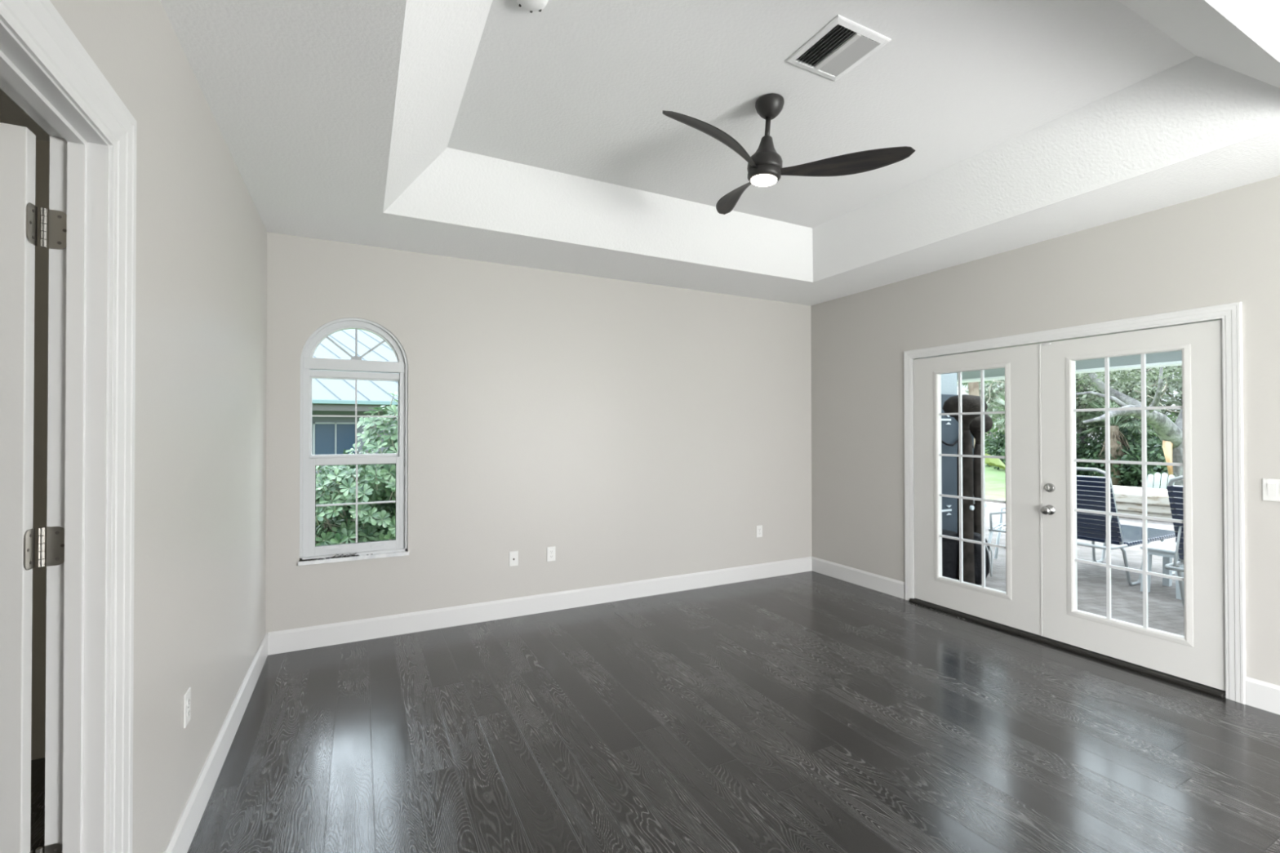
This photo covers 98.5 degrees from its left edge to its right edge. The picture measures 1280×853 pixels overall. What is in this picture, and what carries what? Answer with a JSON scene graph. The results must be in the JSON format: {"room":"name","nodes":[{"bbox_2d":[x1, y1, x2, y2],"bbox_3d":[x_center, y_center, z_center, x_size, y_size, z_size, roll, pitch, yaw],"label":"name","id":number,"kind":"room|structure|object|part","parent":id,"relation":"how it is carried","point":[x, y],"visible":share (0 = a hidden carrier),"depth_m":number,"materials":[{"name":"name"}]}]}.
{"room":"empty bedroom","nodes":[
{"label":"empty bedroom","id":0,"kind":"room"},
{"bbox_2d":[30,757,44,852],"bbox_3d":[-2.376,1.468,0.505,2.504,0.030,3.700,0,-1,-27],"label":"floor","id":1,"kind":"structure","parent":0,"point":[37,766],"depth_m":2.14,"materials":[{"name":"brown wood"}]},
{"bbox_2d":[31,139,49,759],"bbox_3d":[-2.422,0.081,0.494,2.604,2.743,3.900,0,-1,-27],"label":"wall","id":2,"kind":"structure","parent":0,"point":[41,289],"depth_m":2.45,"materials":[{"name":"grey paint"}]},
{"bbox_2d":[49,0,266,852],"bbox_3d":[-0.407,0.070,-0.488,0.096,2.743,9.320,0,-1,-27],"label":"wall","id":3,"kind":"structure","parent":0,"point":[201,401],"depth_m":1.92,"materials":[{"name":"grey paint"}]},
{"bbox_2d":[0,122,66,852],"bbox_3d":[-1.691,0.393,1.055,0.852,2.106,0.050,0,-1,-27],"label":"door","id":4,"kind":"structure","parent":3,"relation":"in","point":[18,209],"depth_m":1.20,"materials":[{"name":"white paint"}]},
{"bbox_2d":[0,0,137,852],"bbox_3d":[-1.103,0.327,0.896,0.116,2.254,1.132,0,-1,-27],"label":"trim","id":5,"kind":"structure","parent":3,"relation":"attached to","point":[45,69],"depth_m":1.28,"materials":[{"name":"white paint"}]},
{"bbox_2d":[183,687,191,728],"bbox_3d":[-1.583,0.983,1.929,0.008,0.114,0.070,0,-1,-27],"label":"power outlet","id":6,"kind":"object","parent":3,"relation":"attached to","point":[187,697],"visible":1,"depth_m":1.92,"materials":[{"name":"white plastic"}]},
{"bbox_2d":[186,697,190,706],"bbox_3d":[-1.580,0.963,1.931,0.002,0.025,0.033,0,-1,-27],"label":"receptacle","id":7,"kind":"object","parent":6,"relation":"attached to","point":[188,698],"depth_m":1.93,"materials":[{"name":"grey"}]},
{"bbox_2d":[186,707,190,717],"bbox_3d":[-1.580,1.002,1.931,0.002,0.025,0.033,0,-1,-27],"label":"receptacle","id":8,"kind":"object","parent":6,"relation":"attached to","point":[188,708],"depth_m":1.93,"materials":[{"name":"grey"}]},
{"bbox_2d":[163,632,267,852],"bbox_3d":[-0.329,1.370,-0.527,0.014,0.143,9.200,0,-1,-27],"label":"baseboard","id":9,"kind":"structure","parent":3,"relation":"attached to","point":[180,840],"depth_m":2.25,"materials":[{"name":"white paint"}]},
{"bbox_2d":[265,231,812,633],"bbox_3d":[-0.350,0.112,4.703,4.717,2.743,0.120,0,-1,-27],"label":"wall","id":10,"kind":"structure","parent":0,"point":[634,431],"depth_m":4.43,"materials":[{"name":"grey paint"}]},
{"bbox_2d":[297,317,408,565],"bbox_3d":[-1.984,0.084,3.854,0.678,1.674,0.130,0,-1,-27],"label":"window","id":11,"kind":"structure","parent":10,"relation":"in","point":[310,366],"depth_m":3.83,"materials":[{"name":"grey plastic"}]},
{"bbox_3d":[-2.095,0.841,3.775,0.090,0.010,0.018,0,-1,-27],"label":"lift handle","id":12,"kind":"part","parent":11,"relation":"part of","materials":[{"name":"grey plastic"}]},
{"bbox_2d":[299,552,368,561],"bbox_3d":[-2.064,0.881,3.757,0.438,0.026,0.033,0,-1,-27],"label":"debris","id":13,"kind":"object","parent":11,"relation":"on","point":[345,556],"visible":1,"depth_m":3.75,"materials":[{"name":"grey"}]},
{"bbox_3d":[-1.990,0.888,3.859,0.664,0.022,0.093,0,-1,-27],"label":"frame","id":14,"kind":"part","parent":11,"relation":"part of","materials":[{"name":"grey plastic"}]},
{"bbox_3d":[-1.964,0.907,3.812,0.678,0.026,0.050,0,-1,-27],"label":"sill","id":15,"kind":"part","parent":11,"relation":"part of","materials":[{"name":"stone"}]},
{"bbox_3d":[-1.987,0.547,3.855,0.572,0.665,0.026,0,-1,-27],"label":"sash","id":16,"kind":"part","parent":11,"relation":"part of","materials":[{"name":"grey plastic"}]},
{"bbox_3d":[-2.001,-0.057,3.886,0.560,0.563,0.029,0,-1,-27],"label":"sash","id":17,"kind":"part","parent":11,"relation":"part of","materials":[{"name":"grey plastic"}]},
{"bbox_3d":[-1.998,-0.361,3.882,0.632,0.044,0.055,0,-1,-27],"label":"head rail","id":18,"kind":"part","parent":11,"relation":"part of","materials":[{"name":"grey plastic"}]},
{"bbox_3d":[-1.998,-0.561,3.883,0.560,0.280,0.045,0,-1,-27],"label":"arch sash","id":19,"kind":"part","parent":11,"relation":"part of","materials":[{"name":"grey plastic"}]},
{"bbox_3d":[-1.994,-0.427,3.875,0.632,0.076,0.070,0,-1,-27],"label":"arch rail","id":20,"kind":"part","parent":11,"relation":"part of","materials":[{"name":"grey plastic"}]},
{"bbox_3d":[-1.854,0.842,3.898,0.090,0.010,0.018,0,-1,-27],"label":"lift handle","id":21,"kind":"part","parent":11,"relation":"part of","materials":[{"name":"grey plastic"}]},
{"bbox_2d":[509,551,518,566],"bbox_3d":[-0.983,1.030,4.296,0.070,0.114,0.016,0,-1,-27],"label":"outlet","id":22,"kind":"object","parent":10,"relation":"attached to","point":[513,555],"visible":1,"depth_m":4.30,"materials":[{"name":"white plastic"}]},
{"bbox_2d":[267,556,812,655],"bbox_3d":[-0.318,1.411,4.633,4.689,0.143,0.014,0,-1,-27],"label":"baseboard","id":23,"kind":"structure","parent":10,"relation":"attached to","point":[335,633],"depth_m":4.27,"materials":[{"name":"white paint"}]},
{"bbox_2d":[546,546,555,561],"bbox_3d":[-0.714,1.026,4.438,0.070,0.114,0.008,0,-1,-27],"label":"power outlet","id":24,"kind":"object","parent":10,"relation":"attached to","point":[550,550],"visible":1,"depth_m":4.43,"materials":[{"name":"white plastic"}]},
{"bbox_2d":[756,524,762,537],"bbox_3d":[1.169,1.026,5.397,0.070,0.114,0.008,0,-1,-27],"label":"power outlet","id":25,"kind":"object","parent":10,"relation":"attached to","point":[759,528],"visible":1,"depth_m":5.39,"materials":[{"name":"white plastic"}]},
{"bbox_2d":[0,0,1279,306],"bbox_3d":[0.658,-1.517,0.000,7.437,0.437,9.440,0,-1,-27],"label":"ceiling","id":26,"kind":"structure","parent":0,"point":[499,131],"depth_m":2.71,"materials":[{"name":"white paint"}]},
{"bbox_2d":[516,0,548,13],"bbox_3d":[-0.401,-1.581,2.037,0.124,0.034,0.124,0,-1,-27],"label":"smoke detector","id":27,"kind":"object","parent":26,"relation":"attached to","point":[531,6],"visible":1,"depth_m":2.05,"materials":[{"name":"white paint"}]},
{"bbox_2d":[662,93,915,214],"bbox_3d":[0.494,-1.394,2.719,1.103,0.400,1.128,0,-1,-27],"label":"ceiling fan","id":28,"kind":"object","parent":26,"relation":"hanging from","point":[764,169],"visible":1,"depth_m":2.63,"materials":[{"name":"brown metal"}]},
{"bbox_3d":[0.353,-1.278,2.448,0.605,0.058,0.148,3,1,-40],"label":"blade","id":29,"kind":"part","parent":28,"relation":"part of","materials":[{"name":"brown wood"}]},
{"bbox_3d":[0.520,-1.274,3.056,0.148,0.058,0.605,4,1,-10],"label":"blade","id":30,"kind":"part","parent":28,"relation":"part of","materials":[{"name":"brown wood"}]},
{"bbox_3d":[0.964,-1.240,2.613,0.608,0.045,0.138,0,0,23],"label":"blade","id":31,"kind":"part","parent":28,"relation":"part of","materials":[{"name":"brown wood"}]},
{"bbox_2d":[785,14,891,81],"bbox_3d":[0.835,-1.590,2.341,0.300,0.014,0.300,0,-1,-27],"label":"ceiling vent","id":32,"kind":"object","parent":26,"relation":"in","point":[842,44],"visible":1,"depth_m":2.32,"materials":[{"name":"white metal"}]},
{"bbox_2d":[186,570,1279,852],"bbox_3d":[1.767,1.462,0.539,4.717,0.030,9.200,0,-1,-27],"label":"floor","id":33,"kind":"structure","parent":0,"point":[806,712],"depth_m":2.56,"materials":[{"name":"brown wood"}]},
{"bbox_2d":[810,175,1279,685],"bbox_3d":[3.893,0.082,1.702,0.120,2.743,9.320,0,-1,-27],"label":"wall","id":34,"kind":"structure","parent":0,"point":[1223,247],"depth_m":3.77,"materials":[{"name":"grey paint"}]},
{"bbox_2d":[913,343,1043,635],"bbox_3d":[2.561,0.437,4.239,0.056,2.013,0.982,0,-1,-27],"label":"door","id":35,"kind":"structure","parent":34,"relation":"in","point":[1020,606],"depth_m":4.09,"materials":[{"name":"grey paint"}]},
{"bbox_3d":[2.536,0.397,4.239,0.012,1.710,0.598,0,-1,-27],"label":"lite frame","id":36,"kind":"part","parent":35,"relation":"part of","materials":[{"name":"grey paint"}]},
{"bbox_2d":[811,556,1279,715],"bbox_3d":[3.862,1.382,1.607,0.014,0.143,9.200,0,-1,-27],"label":"baseboard","id":37,"kind":"structure","parent":34,"relation":"attached to","point":[1259,694],"depth_m":4.84,"materials":[{"name":"white paint"}]},
{"bbox_2d":[909,598,1226,697],"bbox_3d":[2.748,1.458,3.838,0.094,0.030,1.900,0,-1,-27],"label":"trim","id":38,"kind":"structure","parent":34,"relation":"attached to","point":[1171,678],"depth_m":3.54,"materials":[{"name":"black"}]},
{"bbox_2d":[903,302,1245,704],"bbox_3d":[2.788,0.409,3.852,0.142,2.126,2.032,0,-1,-27],"label":"trim","id":39,"kind":"structure","parent":34,"relation":"attached to","point":[1230,314],"depth_m":2.97,"materials":[{"name":"white paint"}]},
{"bbox_2d":[1040,320,1225,690],"bbox_3d":[2.957,0.430,3.387,0.124,2.013,0.896,0,-1,-27],"label":"door","id":40,"kind":"structure","parent":34,"relation":"in","point":[1198,655],"depth_m":3.30,"materials":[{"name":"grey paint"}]},
{"bbox_3d":[2.754,0.567,3.730,0.074,0.068,0.068,0,-1,-27],"label":"knob","id":41,"kind":"part","parent":40,"relation":"part of","materials":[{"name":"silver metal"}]},
{"bbox_3d":[2.971,0.390,3.385,0.012,1.710,0.620,0,-1,-27],"label":"lite frame","id":42,"kind":"part","parent":40,"relation":"part of","materials":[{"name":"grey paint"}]},
{"bbox_2d":[1262,478,1279,502],"bbox_3d":[3.254,0.326,2.809,0.012,0.114,0.116,0,-1,-27],"label":"light switch","id":43,"kind":"object","parent":34,"relation":"attached to","point":[1271,487],"visible":1,"depth_m":2.83,"materials":[{"name":"white plastic"}]},
{"bbox_3d":[3.244,0.326,2.829,0.001,0.070,0.036,0,-1,-27],"label":"rocker frame","id":44,"kind":"part","parent":43,"relation":"part of","materials":[{"name":"white plastic"}]},
{"label":"outside","id":45,"kind":"structure","parent":0,"visible":0},
{"bbox_2d":[336,463,1142,516],"bbox_3d":[1.949,1.804,17.015,100.000,0.110,100.000,0,-1,-27],"label":"ground","id":46,"kind":"structure","parent":45,"point":[995,479],"depth_m":16.74,"materials":[{"name":"white concrete"}]},
{"bbox_2d":[311,328,399,474],"bbox_3d":[-10.164,-2.198,24.071,35.557,7.818,12.068,0,-1,-27],"label":"house","id":47,"kind":"structure","parent":46,"relation":"on","point":[330,397],"depth_m":18.43,"materials":[{"name":"grey paint"}]},
{"bbox_2d":[315,391,397,546],"bbox_3d":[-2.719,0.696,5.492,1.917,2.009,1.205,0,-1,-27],"label":"leafy shrub","id":48,"kind":"object","parent":46,"relation":"on","point":[377,523],"visible":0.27,"depth_m":5.22,"materials":[{"name":"green plant"}]},
{"bbox_2d":[957,380,997,447],"bbox_3d":[9.030,-0.236,15.064,1.724,3.929,1.931,0,0,-5],"label":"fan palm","id":49,"kind":"object","parent":46,"relation":"on","point":[973,387],"visible":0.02,"depth_m":14.99,"materials":[{"name":"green plant"}]},
{"bbox_2d":[984,431,1004,469],"bbox_3d":[15.173,1.016,22.015,2.413,1.974,2.608,0,-1,-27],"label":"shrub","id":50,"kind":"object","parent":46,"relation":"on","point":[998,442],"visible":0.19,"depth_m":22.30,"materials":[{"name":"green plant"}]},
{"bbox_2d":[987,391,1004,417],"bbox_3d":[10.345,0.315,15.144,1.665,2.829,1.819,0,0,-7],"label":"fan palm","id":51,"kind":"object","parent":46,"relation":"on","point":[1002,403],"visible":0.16,"depth_m":15.43,"materials":[{"name":"green plant"}]},
{"bbox_2d":[992,400,1004,425],"bbox_3d":[11.488,0.329,16.551,2.179,2.822,1.777,0,-1,-27],"label":"fan palm","id":52,"kind":"object","parent":46,"relation":"on","point":[1002,421],"visible":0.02,"depth_m":16.77,"materials":[{"name":"green plant"}]},
{"bbox_2d":[962,394,1076,466],"bbox_3d":[16.304,0.178,25.304,5.436,4.327,6.565,0,-1,-31],"label":"tree","id":53,"kind":"object","parent":46,"relation":"on","point":[993,430],"visible":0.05,"depth_m":24.13,"materials":[{"name":"green plant"}]},
{"bbox_2d":[962,376,1097,433],"bbox_3d":[15.072,-0.686,21.448,6.030,4.932,4.768,0,0,5],"label":"tree","id":54,"kind":"object","parent":46,"relation":"on","point":[989,393],"visible":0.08,"depth_m":21.32,"materials":[{"name":"green plant"}]},
{"bbox_2d":[1000,433,1094,475],"bbox_3d":[12.936,0.899,17.573,2.552,2.119,2.435,0,-1,-27],"label":"shrub","id":55,"kind":"object","parent":46,"relation":"on","point":[1077,449],"visible":0.04,"depth_m":17.00,"materials":[{"name":"green plant"}]},
{"bbox_2d":[996,368,1179,475],"bbox_3d":[14.374,-0.685,17.911,4.694,4.868,4.849,0,-1,-27],"label":"tree","id":56,"kind":"object","parent":46,"relation":"on","point":[1081,403],"visible":0.13,"depth_m":16.98,"materials":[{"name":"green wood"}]},
{"bbox_2d":[1075,417,1155,484],"bbox_3d":[14.829,0.767,16.921,2.431,2.381,2.612,0,-1,-27],"label":"shrub","id":57,"kind":"object","parent":46,"relation":"on","point":[1126,432],"visible":0.09,"depth_m":16.91,"materials":[{"name":"green plant"}]},
{"bbox_2d":[1075,391,1155,485],"bbox_3d":[13.799,0.329,15.934,2.152,2.807,2.310,0,-1,-27],"label":"fan palm","id":58,"kind":"object","parent":46,"relation":"on","point":[1115,433],"visible":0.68,"depth_m":15.89,"materials":[{"name":"green plant"}]},
{"bbox_2d":[1080,432,1167,487],"bbox_3d":[14.389,1.050,16.085,2.464,1.768,2.606,0,-1,-27],"label":"shrub","id":59,"kind":"object","parent":46,"relation":"on","point":[1102,465],"visible":0.3,"depth_m":15.89,"materials":[{"name":"green plant"}]},
{"bbox_2d":[1075,365,1182,485],"bbox_3d":[12.748,-0.686,13.181,6.358,4.882,4.526,0,0,14],"label":"oak tree","id":60,"kind":"object","parent":46,"relation":"on","point":[1170,433],"visible":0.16,"depth_m":12.76,"materials":[{"name":"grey plant"}]},
{"bbox_2d":[1091,365,1182,435],"bbox_3d":[17.705,-1.371,18.037,5.672,6.237,4.626,0,-1,27],"label":"tree","id":61,"kind":"object","parent":46,"relation":"on","point":[1178,402],"visible":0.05,"depth_m":17.38,"materials":[{"name":"green plant"}]},
{"bbox_2d":[1116,435,1167,488],"bbox_3d":[14.619,1.025,14.907,2.488,1.853,2.328,0,0,-5],"label":"shrub","id":62,"kind":"object","parent":46,"relation":"on","point":[1151,469],"visible":0.16,"depth_m":14.97,"materials":[{"name":"green plant"}]},
{"bbox_2d":[1125,412,1179,466],"bbox_3d":[15.609,0.786,15.894,2.472,2.434,2.425,0,-1,-27],"label":"shrub","id":63,"kind":"object","parent":46,"relation":"on","point":[1169,415],"visible":0.04,"depth_m":16.06,"materials":[{"name":"green plant"}]},
{"bbox_2d":[1136,472,1174,488],"bbox_3d":[9.962,1.279,10.602,0.686,0.817,0.862,0,-1,33],"label":"chair","id":64,"kind":"object","parent":46,"relation":"on","point":[1150,482],"visible":0.24,"depth_m":10.45,"materials":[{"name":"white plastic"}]},
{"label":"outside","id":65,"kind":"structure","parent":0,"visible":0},
{"bbox_2d":[979,501,1226,697],"bbox_3d":[6.027,1.597,6.188,7.763,0.100,15.000,0,-1,-27],"label":"ground","id":66,"kind":"structure","parent":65,"point":[1166,612],"depth_m":5.38,"materials":[{"name":"grey concrete"}]},
{"bbox_2d":[941,373,956,395],"bbox_3d":[2.765,0.208,5.801,1.593,2.680,0.150,0,-1,-27],"label":"wall","id":67,"kind":"structure","parent":66,"relation":"on","point":[948,381],"depth_m":6.04,"materials":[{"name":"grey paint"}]},
{"bbox_2d":[942,529,959,579],"bbox_3d":[2.930,1.282,5.398,0.376,0.525,0.376,0,-1,-27],"label":"trash bin","id":68,"kind":"object","parent":66,"relation":"on","point":[949,546],"visible":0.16,"depth_m":5.24,"materials":[{"name":"black plastic"}]},
{"bbox_3d":[2.929,1.052,5.400,0.376,0.065,0.376,0,-1,-27],"label":"lid","id":69,"kind":"part","parent":68,"relation":"part of","materials":[{"name":"black plastic"}]},
{"bbox_2d":[941,394,973,533],"bbox_3d":[3.228,0.603,5.852,1.000,1.890,0.052,0,-1,-27],"label":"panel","id":70,"kind":"object","parent":66,"relation":"on","point":[949,425],"visible":0.25,"depth_m":5.87,"materials":[{"name":"grey metal"}]},
{"bbox_2d":[942,394,987,584],"bbox_3d":[3.109,0.618,5.271,0.376,1.850,0.376,0,-1,-27],"label":"post","id":71,"kind":"object","parent":66,"relation":"on","point":[971,403],"visible":0.69,"depth_m":5.21,"materials":[{"name":"brown metal"}]},
{"bbox_3d":[3.109,0.788,5.269,0.210,1.510,0.210,0,-1,-27],"label":"post","id":72,"kind":"part","parent":71,"relation":"part of","materials":[{"name":"brown metal"}]},
{"bbox_2d":[968,413,993,534],"bbox_3d":[3.632,0.698,5.918,0.278,1.700,0.278,0,-1,-27],"label":"post","id":73,"kind":"object","parent":66,"relation":"on","point":[975,426],"visible":0.55,"depth_m":5.88,"materials":[{"name":"brown metal"}]},
{"bbox_2d":[941,440,973,448],"bbox_3d":[3.278,0.165,5.810,0.750,0.139,0.024,0,-1,-27],"label":"garden hose","id":74,"kind":"object","parent":73,"relation":"hanging from","point":[942,442],"visible":0.39,"depth_m":5.79,"materials":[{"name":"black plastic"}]},
{"bbox_3d":[3.632,0.868,5.917,0.155,1.360,0.155,0,-1,-27],"label":"post","id":75,"kind":"part","parent":73,"relation":"part of","materials":[{"name":"brown metal"}]},
{"bbox_2d":[973,532,992,585],"bbox_3d":[3.268,1.290,5.373,0.244,0.509,0.248,0,-1,-27],"label":"bag","id":76,"kind":"object","parent":66,"relation":"on","point":[977,536],"visible":0.42,"depth_m":5.28,"materials":[{"name":"black fabric"}]},
{"bbox_2d":[984,453,1004,469],"bbox_3d":[4.666,0.892,8.050,1.334,1.349,0.230,0,0,6],"label":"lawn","id":77,"kind":"structure","parent":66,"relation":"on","point":[997,462],"depth_m":7.97,"materials":[{"name":"green plant"}]},
{"bbox_2d":[987,506,1005,559],"bbox_3d":[4.181,1.077,6.020,0.649,0.923,0.606,-1,-1,43],"label":"patio chair","id":78,"kind":"object","parent":66,"relation":"on","point":[1001,524],"visible":0.16,"depth_m":6.15,"materials":[{"name":"grey plastic"}]},
{"bbox_3d":[3.802,1.332,6.018,0.106,0.414,0.035,0,0,6],"label":"leg","id":79,"kind":"part","parent":78,"relation":"part of","materials":[{"name":"grey plastic"}]},
{"bbox_3d":[4.137,1.128,6.061,0.445,0.028,0.538,-1,-1,43],"label":"seat frame","id":80,"kind":"part","parent":78,"relation":"part of","materials":[{"name":"grey plastic"}]},
{"bbox_3d":[3.975,1.009,5.843,0.464,0.240,0.065,-1,-1,43],"label":"armrest","id":81,"kind":"part","parent":78,"relation":"part of","materials":[{"name":"grey plastic"}]},
{"bbox_3d":[4.155,1.335,6.396,0.035,0.414,0.106,0,0,-10],"label":"leg","id":82,"kind":"part","parent":78,"relation":"part of","materials":[{"name":"grey plastic"}]},
{"bbox_3d":[4.344,1.012,6.238,0.464,0.240,0.065,-1,-1,43],"label":"armrest","id":83,"kind":"part","parent":78,"relation":"part of","materials":[{"name":"grey plastic"}]},
{"bbox_2d":[1076,466,1176,585],"bbox_3d":[4.968,0.973,5.800,1.666,1.145,0.656,0,-1,-27],"label":"chaise longue","id":84,"kind":"object","parent":66,"relation":"on","point":[1091,490],"visible":0.52,"depth_m":5.40,"materials":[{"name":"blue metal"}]},
{"bbox_3d":[5.224,1.348,6.274,0.402,0.401,0.029,0,-1,-27],"label":"sled leg","id":85,"kind":"part","parent":84,"relation":"part of","materials":[{"name":"white metal"}]},
{"bbox_3d":[4.383,0.766,5.503,0.288,0.736,0.612,0,-1,-27],"label":"frame","id":86,"kind":"part","parent":84,"relation":"part of","materials":[{"name":"white metal"}]},
{"bbox_3d":[4.828,1.341,5.377,0.562,0.401,0.029,0,-1,-27],"label":"sled leg","id":87,"kind":"part","parent":84,"relation":"part of","materials":[{"name":"white metal"}]},
{"bbox_3d":[5.114,1.156,5.536,1.647,0.077,0.053,0,-1,-27],"label":"rail","id":88,"kind":"part","parent":84,"relation":"part of","materials":[{"name":"white metal"}]},
{"bbox_3d":[5.505,1.343,5.722,0.402,0.401,0.029,0,-1,-27],"label":"sled leg","id":89,"kind":"part","parent":84,"relation":"part of","materials":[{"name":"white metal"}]},
{"bbox_2d":[1112,484,1172,522],"bbox_3d":[9.120,1.355,9.365,1.667,0.426,2.550,0,-1,-27],"label":"spa","id":90,"kind":"object","parent":66,"relation":"on","point":[1128,500],"visible":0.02,"depth_m":9.32,"materials":[{"name":"stone"}]},
{"bbox_2d":[1140,541,1183,599],"bbox_3d":[4.971,1.327,5.136,0.510,0.425,0.310,0,-1,-27],"label":"side table","id":91,"kind":"object","parent":66,"relation":"on","point":[1166,549],"visible":0.48,"depth_m":5.12,"materials":[{"name":"grey plastic"}]},
{"bbox_3d":[4.725,1.360,5.146,0.080,0.360,0.062,0,-1,-27],"label":"leg","id":92,"kind":"part","parent":91,"relation":"part of","materials":[{"name":"grey plastic"}]},
{"bbox_3d":[5.108,1.361,5.341,0.080,0.360,0.062,0,-1,-27],"label":"leg","id":93,"kind":"part","parent":91,"relation":"part of","materials":[{"name":"grey plastic"}]},
{"bbox_3d":[4.835,1.358,4.930,0.080,0.360,0.062,0,-1,-27],"label":"leg","id":94,"kind":"part","parent":91,"relation":"part of","materials":[{"name":"grey plastic"}]},
{"bbox_2d":[1164,475,1184,607],"bbox_3d":[5.099,0.963,4.553,1.666,1.145,0.656,0,-1,-27],"label":"chaise longue","id":95,"kind":"object","parent":66,"relation":"on","point":[1175,492],"visible":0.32,"depth_m":4.47,"materials":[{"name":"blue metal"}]},
{"bbox_3d":[4.972,1.150,4.823,1.647,0.077,0.053,0,-1,-27],"label":"rail","id":96,"kind":"part","parent":95,"relation":"part of","materials":[{"name":"white metal"}]},
{"bbox_3d":[4.513,0.756,4.256,0.288,0.736,0.612,0,-1,-27],"label":"frame","id":97,"kind":"part","parent":95,"relation":"part of","materials":[{"name":"white metal"}]},
{"bbox_3d":[4.676,1.336,4.683,0.562,0.401,0.029,0,-1,-27],"label":"sled leg","id":98,"kind":"part","parent":95,"relation":"part of","materials":[{"name":"white metal"}]},
{"bbox_3d":[5.224,0.388,10.615,0.180,2.390,0.200,0,-1,-27],"label":"column","id":99,"kind":"structure","parent":66,"relation":"on","visible":0},
{"bbox_2d":[956,350,1182,379],"bbox_3d":[7.628,-1.033,5.904,0.220,0.370,11.000,0,-1,-27],"label":"beam","id":100,"kind":"structure","parent":99,"relation":"on","point":[1174,356],"depth_m":7.68,"materials":[{"name":"grey paint"}]},
{"bbox_2d":[956,360,1182,383],"bbox_3d":[7.619,-0.830,5.897,0.280,0.035,11.000,0,-1,-27],"label":"trim","id":101,"kind":"structure","parent":100,"relation":"attached to","point":[1176,362],"depth_m":7.69,"materials":[{"name":"white wood"}]}
]}

